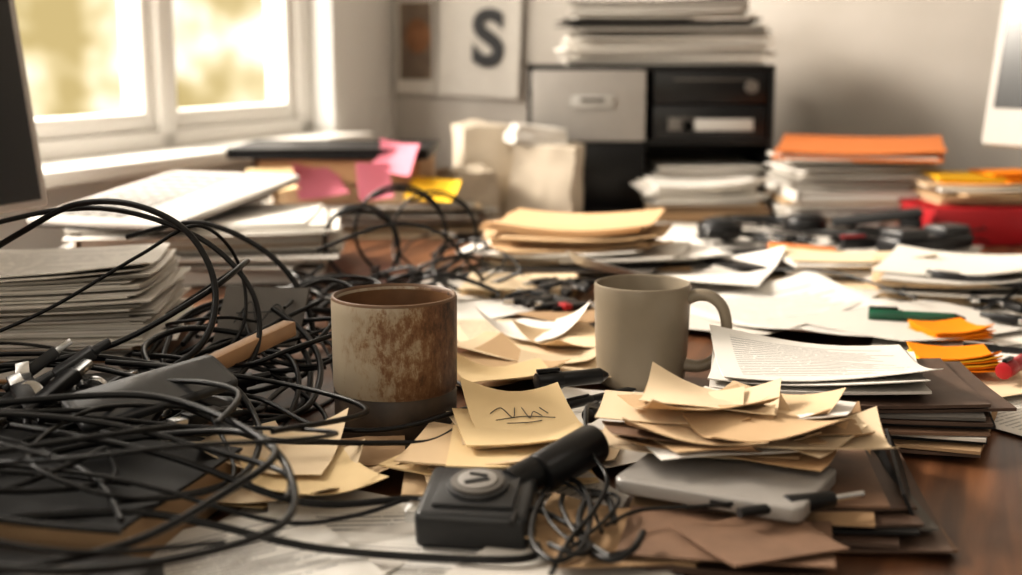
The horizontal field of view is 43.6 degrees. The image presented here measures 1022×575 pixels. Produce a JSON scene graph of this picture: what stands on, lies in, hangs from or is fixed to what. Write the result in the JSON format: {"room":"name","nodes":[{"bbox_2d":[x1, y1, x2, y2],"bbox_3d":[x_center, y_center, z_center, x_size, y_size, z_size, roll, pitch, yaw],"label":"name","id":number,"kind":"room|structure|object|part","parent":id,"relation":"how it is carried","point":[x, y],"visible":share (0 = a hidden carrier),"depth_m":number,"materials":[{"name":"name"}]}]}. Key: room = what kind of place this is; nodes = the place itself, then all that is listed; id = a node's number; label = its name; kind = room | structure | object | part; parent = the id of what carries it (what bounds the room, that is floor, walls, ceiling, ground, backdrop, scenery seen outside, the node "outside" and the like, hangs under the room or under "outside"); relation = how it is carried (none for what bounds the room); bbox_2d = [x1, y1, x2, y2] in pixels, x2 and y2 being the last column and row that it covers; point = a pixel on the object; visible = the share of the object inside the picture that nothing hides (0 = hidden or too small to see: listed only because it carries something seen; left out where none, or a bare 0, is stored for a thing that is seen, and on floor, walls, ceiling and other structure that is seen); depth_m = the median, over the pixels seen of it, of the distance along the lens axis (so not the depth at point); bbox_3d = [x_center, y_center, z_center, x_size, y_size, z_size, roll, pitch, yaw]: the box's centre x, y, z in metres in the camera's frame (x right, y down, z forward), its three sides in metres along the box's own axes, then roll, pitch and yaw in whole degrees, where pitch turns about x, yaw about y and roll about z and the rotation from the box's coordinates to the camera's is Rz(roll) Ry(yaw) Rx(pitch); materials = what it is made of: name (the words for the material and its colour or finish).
{"room":"home office","nodes":[
{"label":"home office","id":0,"kind":"room"},
{"bbox_2d":[0,0,394,249],"bbox_3d":[-1.093,-0.380,0.795,0.151,2.500,4.200,4,11,21],"label":"wall","id":1,"kind":"structure","parent":0,"point":[351,42],"depth_m":2.52,"materials":[{"name":"white paint"}]},
{"bbox_2d":[34,0,310,161],"bbox_3d":[-0.801,-0.845,1.486,0.070,1.435,2.035,4,11,21],"label":"window","id":2,"kind":"structure","parent":1,"relation":"in","point":[151,119],"depth_m":2.09,"materials":[{"name":"white paint"}]},
{"bbox_2d":[41,132,374,188],"bbox_3d":[-0.722,-0.123,1.586,0.140,0.022,2.115,4,11,21],"label":"windowsill","id":3,"kind":"object","parent":1,"relation":"attached to","point":[65,172],"visible":0.51,"depth_m":1.91,"materials":[{"name":"white paint"}]},
{"bbox_2d":[393,0,1021,178],"bbox_3d":[1.585,-0.608,2.037,4.200,2.500,0.120,4,11,21],"label":"wall","id":4,"kind":"structure","parent":0,"point":[859,68],"depth_m":2.39,"materials":[{"name":"grey paint"}]},
{"bbox_2d":[396,0,435,93],"bbox_3d":[-0.201,-0.549,2.687,0.090,0.280,0.006,4,11,23],"label":"poster","id":5,"kind":"object","parent":4,"relation":"attached to","point":[416,59],"visible":1,"depth_m":2.69,"materials":[{"name":"paper"}]},
{"bbox_2d":[437,0,521,98],"bbox_3d":[-0.066,-0.553,2.627,0.196,0.326,0.010,4,11,21],"label":"poster","id":6,"kind":"object","parent":4,"relation":"attached to","point":[479,40],"visible":1,"depth_m":2.64,"materials":[{"name":"paper"}]},
{"bbox_2d":[982,0,1021,147],"bbox_3d":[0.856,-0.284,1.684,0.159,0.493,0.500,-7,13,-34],"label":"picture","id":7,"kind":"object","parent":4,"relation":"attached to","point":[1003,117],"visible":1,"depth_m":1.86,"materials":[{"name":"white paper"}]},
{"bbox_3d":[0.790,1.009,0.292,4.200,0.050,4.300,4,11,21],"label":"floor","id":8,"kind":"structure","parent":0,"visible":0},
{"bbox_2d":[0,184,1021,574],"bbox_3d":[0.332,0.384,1.154,2.300,0.868,2.720,4,11,21],"label":"desk","id":9,"kind":"object","parent":8,"relation":"on","point":[977,502],"depth_m":1.01,"materials":[{"name":"brown wood"}]},
{"bbox_2d":[0,0,47,212],"bbox_3d":[-0.591,-0.161,1.061,0.159,0.469,0.550,4,11,20],"label":"computer monitor","id":10,"kind":"object","parent":9,"relation":"on","point":[22,184],"visible":1,"depth_m":1.29,"materials":[{"name":"grey plastic"}]},
{"bbox_2d":[0,545,163,574],"bbox_3d":[-0.235,0.148,0.628,0.170,0.021,0.070,3,11,14],"label":"papers","id":11,"kind":"object","parent":9,"relation":"on","point":[9,555],"visible":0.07,"depth_m":0.64,"materials":[{"name":"grey paper"}]},
{"bbox_2d":[0,243,205,382],"bbox_3d":[-0.444,0.015,1.141,0.314,0.098,0.234,-1,10,-6],"label":"paper stack","id":12,"kind":"object","parent":9,"relation":"on","point":[141,292],"visible":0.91,"depth_m":1.06,"materials":[{"name":"white paper"}]},
{"bbox_2d":[0,428,242,557],"bbox_3d":[-0.275,0.122,0.749,0.190,0.030,0.140,3,11,14],"label":"notebook","id":13,"kind":"object","parent":9,"relation":"on","point":[140,467],"visible":0.54,"depth_m":0.71,"materials":[{"name":"black cardboard"},{"name":"brown paper"}]},
{"bbox_2d":[0,338,270,441],"bbox_3d":[-0.276,0.067,0.899,0.228,0.084,0.200,-9,14,-40],"label":"connectors","id":14,"kind":"object","parent":9,"relation":"on","point":[69,375],"visible":0.42,"depth_m":0.84,"materials":[{"name":"grey plastic"}]},
{"bbox_2d":[60,204,348,286],"bbox_3d":[-0.387,-0.055,1.593,0.363,0.073,0.284,-1,10,-5],"label":"paper stack","id":15,"kind":"object","parent":9,"relation":"on","point":[293,233],"visible":0.48,"depth_m":1.50,"materials":[{"name":"white paper"}]},
{"bbox_2d":[27,171,299,232],"bbox_3d":[-0.425,-0.112,1.606,0.200,0.037,0.319,3,11,18],"label":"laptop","id":16,"kind":"object","parent":15,"relation":"on","point":[183,195],"visible":0.81,"depth_m":1.59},
{"bbox_2d":[0,198,542,574],"bbox_3d":[-0.215,0.034,0.859,0.473,0.163,0.638,0,10,0],"label":"cable tangle","id":17,"kind":"object","parent":9,"relation":"on","point":[118,435],"visible":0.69,"depth_m":0.75,"materials":[{"name":"black rubber"}]},
{"bbox_2d":[61,355,237,432],"bbox_3d":[-0.228,0.066,0.809,0.106,0.028,0.039,-9,13,-39],"label":"smartphone","id":18,"kind":"object","parent":17,"relation":"on","point":[206,367],"visible":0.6,"depth_m":0.81,"materials":[{"name":"grey plastic"}]},
{"bbox_2d":[209,320,295,368],"bbox_3d":[-0.201,0.048,0.938,0.012,0.023,0.131,5,12,26],"label":"wooden stick","id":19,"kind":"object","parent":17,"relation":"on","point":[239,351],"visible":0.49,"depth_m":0.95,"materials":[{"name":"brown wood"}]},
{"bbox_2d":[212,286,309,346],"bbox_3d":[-0.205,0.024,1.050,0.070,0.043,0.048,1,10,6],"label":"tag","id":20,"kind":"object","parent":17,"relation":"on","point":[233,301],"visible":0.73,"depth_m":1.05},
{"bbox_2d":[192,408,404,508],"bbox_3d":[-0.151,0.106,0.802,0.171,0.040,0.165,0,10,0],"label":"paper note","id":21,"kind":"object","parent":9,"relation":"on","point":[317,469],"visible":0.57,"depth_m":0.79,"materials":[{"name":"beige paper"}]},
{"bbox_2d":[226,140,498,237],"bbox_3d":[-0.221,-0.159,2.004,0.406,0.130,0.294,0,10,0],"label":"book stack","id":22,"kind":"object","parent":9,"relation":"on","point":[340,156],"visible":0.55,"depth_m":1.91,"materials":[{"name":"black paper"}]},
{"bbox_2d":[246,138,461,201],"bbox_3d":[-0.230,-0.173,1.873,0.317,0.090,0.090,0,10,0],"label":"sticky notes","id":23,"kind":"object","parent":22,"relation":"on","point":[314,183],"visible":0.82,"depth_m":1.88,"materials":[{"name":"pink paper"}]},
{"bbox_3d":[-0.137,-0.043,1.403,0.250,0.119,0.542,5,12,27],"label":"cable coil","id":24,"kind":"part","parent":9,"relation":"part of","materials":[{"name":"black rubber"}]},
{"bbox_2d":[331,283,456,448],"bbox_3d":[-0.082,0.056,0.905,0.088,0.104,0.088,0,10,0],"label":"coffee mug","id":25,"kind":"object","parent":9,"relation":"on","point":[394,345],"visible":0.8,"depth_m":0.87,"materials":[{"name":"ceramic"}]},
{"bbox_2d":[149,425,683,574],"bbox_3d":[-0.064,0.124,0.679,0.345,0.050,0.268,0,10,0],"label":"loose papers","id":26,"kind":"object","parent":9,"relation":"on","point":[387,529],"depth_m":0.70,"materials":[{"name":"white paper"}]},
{"bbox_3d":[-0.005,0.111,0.737,0.078,0.047,0.128,6,12,32],"label":"control dial","id":27,"kind":"part","parent":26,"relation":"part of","materials":[{"name":"black plastic"}]},
{"bbox_2d":[379,408,598,495],"bbox_3d":[-0.014,0.102,0.829,0.138,0.032,0.140,0,10,0],"label":"sticky notes","id":28,"kind":"object","parent":9,"relation":"on","point":[465,446],"visible":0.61,"depth_m":0.80,"materials":[{"name":"beige paper"}]},
{"bbox_2d":[460,377,581,430],"bbox_3d":[0.008,0.079,0.848,0.070,0.027,0.079,-3,11,-14],"label":"note","id":29,"kind":"object","parent":28,"relation":"on","point":[546,407],"visible":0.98,"depth_m":0.86,"materials":[{"name":"beige paper"}]},
{"bbox_2d":[433,123,587,220],"bbox_3d":[-0.001,-0.189,2.092,0.253,0.164,0.268,0,10,0],"label":"parcel","id":30,"kind":"object","parent":9,"relation":"on","point":[506,167],"visible":0.81,"depth_m":2.02,"materials":[{"name":"white paper"}]},
{"bbox_2d":[421,273,610,387],"bbox_3d":[-0.004,0.019,1.284,0.236,0.038,0.582,-2,11,-10],"label":"loose papers","id":31,"kind":"object","parent":9,"relation":"on","point":[501,352],"visible":0.7,"depth_m":1.17,"materials":[{"name":"beige paper"}]},
{"bbox_2d":[457,272,578,298],"bbox_3d":[0.012,-0.003,1.462,0.136,0.017,0.117,1,10,7],"label":"notepad","id":32,"kind":"object","parent":9,"relation":"on","point":[506,287],"visible":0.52,"depth_m":1.44,"materials":[{"name":"beige paper"}]},
{"bbox_2d":[456,208,732,279],"bbox_3d":[0.102,-0.058,1.614,0.338,0.071,0.256,0,10,0],"label":"folders","id":33,"kind":"object","parent":9,"relation":"on","point":[539,241],"visible":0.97,"depth_m":1.57,"materials":[{"name":"white paper"}]},
{"bbox_2d":[561,387,647,468],"bbox_3d":[0.084,0.094,0.930,0.191,0.018,0.223,0,10,0],"label":"loose papers","id":34,"kind":"object","parent":9,"relation":"on","point":[616,457],"visible":0.06,"depth_m":0.86,"materials":[{"name":"white paper"}]},
{"bbox_2d":[533,367,608,388],"bbox_3d":[0.047,0.068,0.969,0.060,0.016,0.014,-4,11,-22],"label":"marker pen","id":35,"kind":"object","parent":34,"relation":"on","point":[543,377],"visible":0.89,"depth_m":0.96,"materials":[{"name":"black plastic"}]},
{"bbox_2d":[582,400,601,422],"bbox_3d":[0.062,0.081,0.874,0.010,0.012,0.046,5,12,27],"label":"marker pen","id":36,"kind":"object","parent":34,"relation":"on","point":[592,412],"visible":0.38,"depth_m":0.85,"materials":[{"name":"black plastic"}]},
{"bbox_2d":[566,387,635,408],"bbox_3d":[0.065,0.078,0.923,0.068,0.008,0.007,-9,14,-39],"label":"ballpoint pen","id":37,"kind":"object","parent":34,"relation":"on","point":[581,400],"visible":0.6,"depth_m":0.91,"materials":[{"name":"black plastic"}]},
{"bbox_2d":[527,64,775,212],"bbox_3d":[0.235,-0.272,2.286,0.410,0.250,0.314,0,10,0],"label":"file cabinet","id":38,"kind":"object","parent":9,"relation":"on","point":[633,122],"visible":0.61,"depth_m":2.14,"materials":[{"name":"black plastic"}]},
{"bbox_2d":[554,0,776,64],"bbox_3d":[0.268,-0.451,2.250,0.378,0.113,0.308,0,10,0],"label":"magazine stack","id":39,"kind":"object","parent":38,"relation":"on","point":[639,25],"visible":1,"depth_m":2.13,"materials":[{"name":"white paper"}]},
{"bbox_2d":[594,274,731,391],"bbox_3d":[0.121,0.037,1.059,0.105,0.085,0.079,-2,11,-11],"label":"coffee mug","id":40,"kind":"object","parent":9,"relation":"on","point":[641,320],"visible":0.86,"depth_m":1.03,"materials":[{"name":"beige ceramic"}]},
{"bbox_2d":[524,492,849,574],"bbox_3d":[0.090,0.132,0.687,0.176,0.027,0.109,2,11,10],"label":"envelopes","id":41,"kind":"object","parent":9,"relation":"on","point":[682,541],"visible":0.89,"depth_m":0.67,"materials":[{"name":"beige paper"}]},
{"bbox_2d":[508,403,733,574],"bbox_3d":[0.041,0.107,0.726,0.134,0.040,0.168,-6,12,-30],"label":"cable bundle","id":42,"kind":"object","parent":41,"relation":"on","point":[584,545],"visible":1,"depth_m":0.69,"materials":[{"name":"black rubber"}]},
{"bbox_2d":[736,490,864,518],"bbox_3d":[0.159,0.118,0.699,0.080,0.012,0.012,-4,11,-22],"label":"plug","id":43,"kind":"object","parent":41,"relation":"on","point":[820,500],"visible":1,"depth_m":0.70,"materials":[{"name":"black plastic"}]},
{"bbox_2d":[631,176,770,222],"bbox_3d":[0.312,-0.148,2.080,0.225,0.081,0.162,0,10,0],"label":"paper stack","id":44,"kind":"object","parent":9,"relation":"on","point":[683,201],"visible":0.84,"depth_m":2.03,"materials":[{"name":"white paper"}]},
{"bbox_2d":[503,224,1021,324],"bbox_3d":[0.314,-0.030,1.567,0.646,0.008,0.704,0,10,0],"label":"connectors","id":45,"kind":"object","parent":9,"relation":"on","point":[540,297],"visible":0.79,"depth_m":1.35,"materials":[{"name":"black plastic"}]},
{"bbox_2d":[622,428,958,553],"bbox_3d":[0.162,0.114,0.798,0.186,0.027,0.212,1,10,7],"label":"folders","id":46,"kind":"object","parent":9,"relation":"on","point":[893,515],"visible":0.31,"depth_m":0.72,"materials":[{"name":"brown paper"}]},
{"bbox_2d":[616,453,835,522],"bbox_3d":[0.125,0.111,0.740,0.110,0.009,0.081,5,12,27],"label":"electronic device","id":47,"kind":"object","parent":46,"relation":"on","point":[692,480],"visible":0.8,"depth_m":0.72,"materials":[{"name":"plastic"}]},
{"bbox_2d":[594,362,899,470],"bbox_3d":[0.139,0.077,0.787,0.175,0.039,0.133,0,10,0],"label":"stack","id":48,"kind":"object","parent":46,"relation":"on","point":[674,417],"visible":1,"depth_m":0.77,"materials":[{"name":"beige paper"}]},
{"bbox_2d":[566,222,1021,340],"bbox_3d":[0.382,-0.051,1.635,0.661,0.048,1.005,0,10,0],"label":"loose papers","id":49,"kind":"object","parent":9,"relation":"on","point":[806,301],"visible":0.39,"depth_m":1.37,"materials":[{"name":"white paper"}]},
{"bbox_2d":[697,246,796,268],"bbox_3d":[0.320,-0.038,1.599,0.170,0.010,0.160,-4,11,-20],"label":"folder","id":50,"kind":"object","parent":49,"relation":"on","point":[737,264],"visible":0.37,"depth_m":1.57,"materials":[{"name":"white paper"}]},
{"bbox_2d":[768,240,844,251],"bbox_3d":[0.382,-0.050,1.654,0.100,0.016,0.014,6,12,30],"label":"folder","id":51,"kind":"object","parent":50,"relation":"on","point":[772,244],"visible":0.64,"depth_m":1.66,"materials":[{"name":"orange paper"}]},
{"bbox_2d":[697,212,827,239],"bbox_3d":[0.351,-0.095,1.872,0.214,0.026,0.124,-5,11,-25],"label":"headphones","id":52,"kind":"object","parent":49,"relation":"on","point":[795,222],"visible":0.91,"depth_m":1.85,"materials":[{"name":"black plastic"}]},
{"bbox_2d":[839,235,876,249],"bbox_3d":[0.492,-0.061,1.708,0.109,0.019,0.016,-2,11,-12],"label":"marker pen","id":53,"kind":"object","parent":49,"relation":"on","point":[847,242],"visible":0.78,"depth_m":1.70,"materials":[{"name":"black plastic"}]},
{"bbox_2d":[781,247,937,276],"bbox_3d":[0.417,-0.033,1.534,0.186,0.028,0.114,1,10,6],"label":"notepad","id":54,"kind":"object","parent":49,"relation":"on","point":[858,264],"visible":0.59,"depth_m":1.51,"materials":[{"name":"white paper"}]},
{"bbox_2d":[829,207,922,237],"bbox_3d":[0.520,-0.093,1.813,0.130,0.044,0.035,3,11,15],"label":"stapler","id":55,"kind":"object","parent":49,"relation":"on","point":[911,217],"visible":0.55,"depth_m":1.80,"materials":[{"name":"black plastic"}]},
{"bbox_2d":[868,306,965,320],"bbox_3d":[0.398,0.027,1.253,0.091,0.014,0.012,3,11,16],"label":"ballpoint pen","id":56,"kind":"object","parent":49,"relation":"on","point":[874,312],"visible":0.96,"depth_m":1.25,"materials":[{"name":"green plastic"}]},
{"bbox_2d":[876,222,972,251],"bbox_3d":[0.550,-0.065,1.696,0.140,0.032,0.045,-6,12,-29],"label":"remote control","id":57,"kind":"object","parent":49,"relation":"on","point":[945,236],"visible":0.95,"depth_m":1.68,"materials":[{"name":"black plastic"}]},
{"bbox_2d":[861,244,1021,305],"bbox_3d":[0.499,-0.019,1.448,0.196,0.044,0.230,5,11,25],"label":"paper stack","id":58,"kind":"object","parent":49,"relation":"on","point":[898,268],"visible":0.78,"depth_m":1.40,"materials":[{"name":"white paper"}]},
{"bbox_2d":[898,284,987,296],"bbox_3d":[0.473,0.000,1.382,0.109,0.016,0.014,-2,11,-10],"label":"marker pen","id":59,"kind":"object","parent":58,"relation":"on","point":[904,288],"visible":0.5,"depth_m":1.37,"materials":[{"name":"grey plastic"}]},
{"bbox_2d":[925,268,1021,288],"bbox_3d":[0.494,-0.008,1.343,0.118,0.011,0.009,9,13,39],"label":"ballpoint pen","id":60,"kind":"object","parent":58,"relation":"on","point":[935,273],"visible":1,"depth_m":1.35,"materials":[{"name":"black plastic"}]},
{"bbox_2d":[908,317,995,340],"bbox_3d":[0.414,0.036,1.206,0.061,0.015,0.063,-2,11,-9],"label":"sticky note pad","id":61,"kind":"object","parent":49,"relation":"on","point":[959,327],"visible":1,"depth_m":1.19,"materials":[{"name":"orange paper"}]},
{"bbox_2d":[673,217,1021,310],"bbox_3d":[0.427,-0.038,1.605,0.448,0.034,0.705,1,10,5],"label":"cables","id":62,"kind":"object","parent":9,"relation":"on","point":[858,230],"visible":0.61,"depth_m":1.73,"materials":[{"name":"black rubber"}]},
{"bbox_2d":[764,151,943,229],"bbox_3d":[0.543,-0.155,2.029,0.271,0.113,0.227,0,10,0],"label":"paper stack","id":63,"kind":"object","parent":9,"relation":"on","point":[829,188],"visible":0.59,"depth_m":1.94,"materials":[{"name":"white paper"}]},
{"bbox_2d":[771,134,946,162],"bbox_3d":[0.550,-0.221,2.013,0.254,0.029,0.215,3,11,17],"label":"folder","id":64,"kind":"object","parent":63,"relation":"on","point":[922,149],"visible":0.99,"depth_m":1.96,"materials":[{"name":"orange cardboard"},{"name":"white paper"}]},
{"bbox_2d":[795,358,1016,457],"bbox_3d":[0.265,0.083,0.933,0.189,0.034,0.164,2,11,12],"label":"stack","id":65,"kind":"object","parent":9,"relation":"on","point":[958,417],"visible":0.47,"depth_m":0.87,"materials":[{"name":"brown paper"}]},
{"bbox_2d":[707,324,943,394],"bbox_3d":[0.228,0.053,0.952,0.163,0.022,0.148,2,11,10],"label":"paper stack","id":66,"kind":"object","parent":65,"relation":"on","point":[750,359],"visible":0.98,"depth_m":0.94,"materials":[{"name":"white paper"}]},
{"bbox_2d":[849,288,1021,435],"bbox_3d":[0.492,0.026,1.298,0.315,0.019,0.876,3,11,16],"label":"loose papers","id":67,"kind":"object","parent":9,"relation":"on","point":[1010,389],"visible":0.16,"depth_m":1.08,"materials":[{"name":"white paper"}]},
{"bbox_2d":[907,341,1002,371],"bbox_3d":[0.372,0.056,1.073,0.068,0.020,0.058,1,10,6],"label":"sticky note pad","id":68,"kind":"object","parent":67,"relation":"on","point":[976,358],"visible":0.77,"depth_m":1.07,"materials":[{"name":"orange paper"}]},
{"bbox_2d":[963,341,1021,353],"bbox_3d":[0.436,0.054,1.111,0.082,0.008,0.007,5,11,25],"label":"ballpoint pen","id":69,"kind":"object","parent":67,"relation":"on","point":[991,347],"visible":0.7,"depth_m":1.11,"materials":[{"name":"black plastic"}]},
{"bbox_2d":[995,354,1021,379],"bbox_3d":[0.412,0.062,1.044,0.014,0.016,0.055,9,14,39],"label":"marker pen","id":70,"kind":"object","parent":67,"relation":"on","point":[1010,366],"visible":1,"depth_m":1.02,"materials":[{"name":"red plastic"}]},
{"bbox_2d":[897,198,1021,245],"bbox_3d":[0.710,-0.104,1.912,0.241,0.054,0.202,-1,10,-4],"label":"binder","id":71,"kind":"object","parent":9,"relation":"on","point":[1003,223],"visible":0.32,"depth_m":1.81,"materials":[{"name":"red plastic"},{"name":"white paper"}]},
{"bbox_2d":[909,169,1021,204],"bbox_3d":[0.714,-0.152,1.901,0.228,0.044,0.200,0,10,0],"label":"stack","id":72,"kind":"object","parent":71,"relation":"on","point":[972,186],"visible":0.98,"depth_m":1.85,"materials":[{"name":"beige paper"}]}
]}

